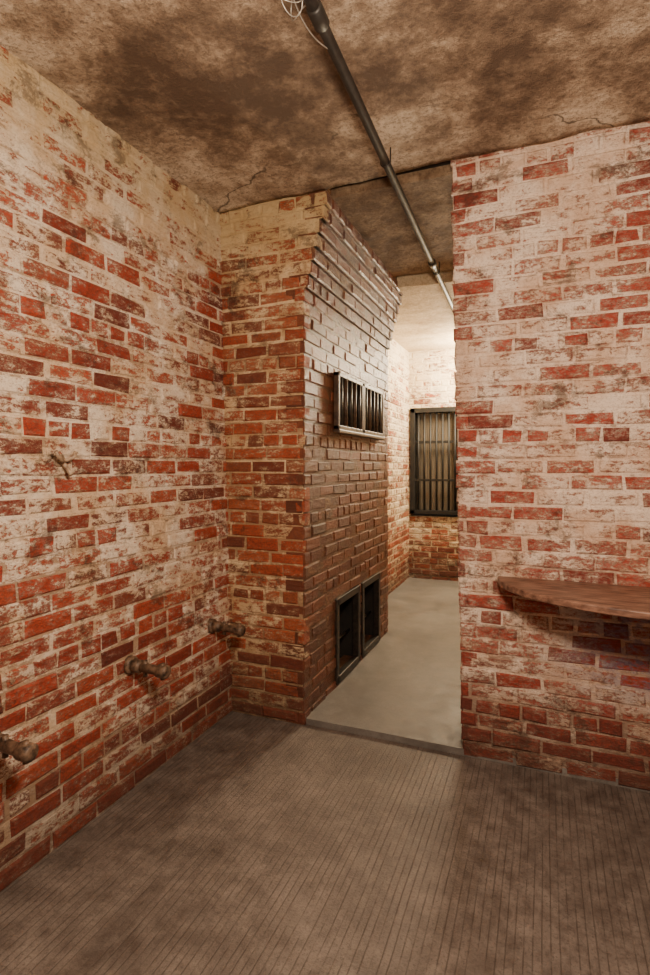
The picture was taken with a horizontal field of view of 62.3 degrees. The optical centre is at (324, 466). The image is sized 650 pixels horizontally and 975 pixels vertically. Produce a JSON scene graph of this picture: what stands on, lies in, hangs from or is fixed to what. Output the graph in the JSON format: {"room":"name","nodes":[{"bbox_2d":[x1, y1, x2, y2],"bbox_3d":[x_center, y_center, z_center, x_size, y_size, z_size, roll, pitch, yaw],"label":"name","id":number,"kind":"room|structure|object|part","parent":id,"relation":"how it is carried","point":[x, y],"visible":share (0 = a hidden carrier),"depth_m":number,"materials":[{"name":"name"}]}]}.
{"room":"prison interior","nodes":[
{"label":"prison interior","id":0,"kind":"room"},
{"bbox_2d":[0,45,232,891],"bbox_3d":[-1.256,-0.064,1.161,0.152,2.727,3.808,0,0,22],"label":"wall","id":1,"kind":"structure","parent":0,"point":[111,337],"depth_m":2.04,"materials":[{"name":"brick"}]},
{"bbox_2d":[0,731,38,764],"bbox_3d":[-0.928,0.820,1.578,0.196,0.072,0.072,0,0,22],"label":"wall bracket","id":2,"kind":"object","parent":1,"relation":"attached to","point":[24,751],"visible":1,"depth_m":1.55,"materials":[{"name":"brown metal"}]},
{"bbox_3d":[-0.913,0.821,1.571,0.151,0.041,0.039,0,0,22],"label":"arm","id":3,"kind":"part","parent":2,"relation":"part of","materials":[{"name":"metal"}]},
{"bbox_2d":[52,450,77,475],"bbox_3d":[-0.914,-0.009,1.867,0.057,0.090,0.096,0,0,22],"label":"wall hook","id":4,"kind":"object","parent":1,"relation":"attached to","point":[59,459],"visible":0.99,"depth_m":1.87,"materials":[{"name":"brown metal"}]},
{"bbox_3d":[-0.931,-0.020,1.876,0.018,0.046,0.046,0,0,22],"label":"plate","id":5,"kind":"part","parent":4,"relation":"part of","materials":[{"name":"brown metal"}]},
{"bbox_2d":[124,655,170,680],"bbox_3d":[-0.702,0.800,2.133,0.196,0.072,0.072,0,0,22],"label":"wall bracket","id":6,"kind":"object","parent":1,"relation":"attached to","point":[132,664],"visible":1,"depth_m":2.12,"materials":[{"name":"brown metal"}]},
{"bbox_3d":[-0.687,0.801,2.127,0.151,0.041,0.039,0,0,22],"label":"arm","id":7,"kind":"part","parent":6,"relation":"part of","materials":[{"name":"metal"}]},
{"bbox_2d":[208,618,245,636],"bbox_3d":[-0.487,0.800,2.661,0.196,0.072,0.072,0,0,22],"label":"wall bracket","id":8,"kind":"object","parent":1,"relation":"attached to","point":[214,625],"visible":1,"depth_m":2.65,"materials":[{"name":"brown metal"}]},
{"bbox_3d":[-0.471,0.801,2.655,0.151,0.041,0.039,0,0,22],"label":"arm","id":9,"kind":"part","parent":8,"relation":"part of","materials":[{"name":"metal"}]},
{"bbox_2d":[0,577,649,974],"bbox_3d":[0.976,1.335,2.194,3.450,0.131,7.600,0,0,22],"label":"floor","id":10,"kind":"structure","parent":0,"point":[263,846],"depth_m":1.79,"materials":[{"name":"concrete"}]},
{"bbox_2d":[0,0,649,213],"bbox_3d":[0.223,-1.422,0.479,3.550,0.172,3.855,0,0,22],"label":"ceiling","id":11,"kind":"structure","parent":0,"point":[237,102],"depth_m":1.89,"materials":[{"name":"paint"}]},
{"bbox_2d":[281,0,452,311],"bbox_3d":[0.219,-1.294,2.173,0.224,0.092,6.751,0,0,22],"label":"ceiling pipe","id":12,"kind":"object","parent":11,"relation":"attached to","point":[316,12],"depth_m":1.91,"materials":[{"name":"grey metal"}]},
{"bbox_2d":[331,160,450,188],"bbox_3d":[0.843,-1.470,3.058,1.850,0.160,1.420,0,0,22],"label":"ceiling seam","id":13,"kind":"structure","parent":11,"relation":"attached to","point":[446,162],"depth_m":2.54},
{"bbox_2d":[286,190,402,724],"bbox_3d":[0.093,-0.063,3.461,0.463,2.726,1.578,0,0,22],"label":"wall","id":14,"kind":"structure","parent":0,"point":[354,299],"depth_m":3.13,"materials":[{"name":"brick"}]},
{"bbox_3d":[0.131,1.015,3.295,0.042,0.494,0.420,0,0,22],"label":"iron frame","id":15,"kind":"part","parent":14,"relation":"part of","materials":[{"name":"black metal"}]},
{"bbox_2d":[333,372,384,439],"bbox_3d":[0.241,-0.361,3.477,0.041,0.347,0.940,0,0,22],"label":"vent grille","id":16,"kind":"object","parent":14,"relation":"attached to","point":[358,406],"visible":1,"depth_m":3.37,"materials":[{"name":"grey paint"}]},
{"bbox_3d":[0.306,1.015,3.725,0.042,0.494,0.410,0,0,22],"label":"iron frame","id":17,"kind":"part","parent":14,"relation":"part of","materials":[{"name":"black metal"}]},
{"bbox_2d":[331,164,453,276],"bbox_3d":[0.841,-1.429,3.054,1.850,0.171,1.230,0,0,22],"label":"ceiling","id":18,"kind":"structure","parent":0,"point":[373,207],"depth_m":2.92,"materials":[{"name":"concrete"}]},
{"bbox_2d":[388,340,409,594],"bbox_3d":[0.558,-0.063,5.237,0.075,2.726,2.086,0,0,22],"label":"wall","id":19,"kind":"structure","parent":0,"point":[398,357],"depth_m":5.69,"materials":[{"name":"brick"}]},
{"bbox_2d":[393,270,455,351],"bbox_3d":[1.411,-1.397,4.846,2.150,0.207,2.360,0,0,22],"label":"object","id":20,"kind":"structure","parent":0,"point":[425,318],"depth_m":4.62,"materials":[{"name":"beige paint"}]},
{"bbox_2d":[409,349,458,580],"bbox_3d":[1.844,-0.063,5.855,1.956,2.727,0.145,0,0,22],"label":"wall","id":21,"kind":"structure","parent":0,"point":[433,540],"depth_m":6.05,"materials":[{"name":"brick"}]},
{"bbox_2d":[410,407,458,514],"bbox_3d":[1.253,-0.058,6.061,0.570,1.195,0.130,0,0,22],"label":"frame","id":22,"kind":"object","parent":21,"relation":"attached to","point":[413,411],"visible":0.56,"depth_m":6.09,"materials":[{"name":"black paint"}]},
{"bbox_2d":[417,413,419,509],"bbox_3d":[1.060,-0.058,6.107,0.025,1.155,0.025,0,0,22],"label":"bar","id":23,"kind":"object","parent":22,"relation":"in","point":[418,414],"visible":1,"depth_m":6.10,"materials":[{"name":"black paint"}]},
{"bbox_2d":[423,413,425,509],"bbox_3d":[1.123,-0.058,6.081,0.025,1.155,0.025,0,0,22],"label":"bar","id":24,"kind":"object","parent":22,"relation":"in","point":[424,414],"visible":1,"depth_m":6.08,"materials":[{"name":"black paint"}]},
{"bbox_2d":[429,413,431,509],"bbox_3d":[1.186,-0.058,6.056,0.025,1.155,0.025,0,0,22],"label":"bar","id":25,"kind":"object","parent":22,"relation":"in","point":[430,414],"visible":1,"depth_m":6.05,"materials":[{"name":"black paint"}]},
{"bbox_2d":[435,412,437,509],"bbox_3d":[1.249,-0.058,6.030,0.025,1.155,0.025,0,0,22],"label":"bar","id":26,"kind":"object","parent":22,"relation":"in","point":[436,413],"visible":1,"depth_m":6.02,"materials":[{"name":"black paint"}]},
{"bbox_2d":[441,412,443,510],"bbox_3d":[1.312,-0.058,6.004,0.025,1.155,0.025,0,0,22],"label":"bar","id":27,"kind":"object","parent":22,"relation":"in","point":[442,413],"visible":1,"depth_m":6.00,"materials":[{"name":"black paint"}]},
{"bbox_2d":[448,412,449,510],"bbox_3d":[1.375,-0.058,5.979,0.025,1.155,0.025,0,0,22],"label":"bar","id":28,"kind":"object","parent":22,"relation":"in","point":[448,412],"visible":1,"depth_m":5.97,"materials":[{"name":"black paint"}]},
{"bbox_2d":[454,412,455,510],"bbox_3d":[1.438,-0.058,5.953,0.025,1.155,0.025,0,0,22],"label":"bar","id":29,"kind":"object","parent":22,"relation":"in","point":[454,412],"visible":0.75,"depth_m":5.94,"materials":[{"name":"black paint"}]},
{"bbox_2d":[421,413,457,509],"bbox_3d":[1.277,-0.058,6.114,0.535,1.155,0.016,0,0,22],"label":"boards","id":30,"kind":"object","parent":21,"relation":"attached to","point":[433,414],"visible":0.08,"depth_m":6.10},
{"bbox_2d":[220,120,649,790],"bbox_3d":[1.030,-0.064,2.399,3.362,2.727,0.335,0,0,22],"label":"wall","id":31,"kind":"structure","parent":0,"point":[551,240],"depth_m":2.32,"materials":[{"name":"brick"}]},
{"bbox_2d":[497,576,649,619],"bbox_3d":[1.266,0.494,1.910,1.280,0.028,0.444,0,0,22],"label":"wooden shelf","id":32,"kind":"object","parent":31,"relation":"attached to","point":[609,599],"visible":1,"depth_m":2.01,"materials":[{"name":"brown wood"}]}
]}

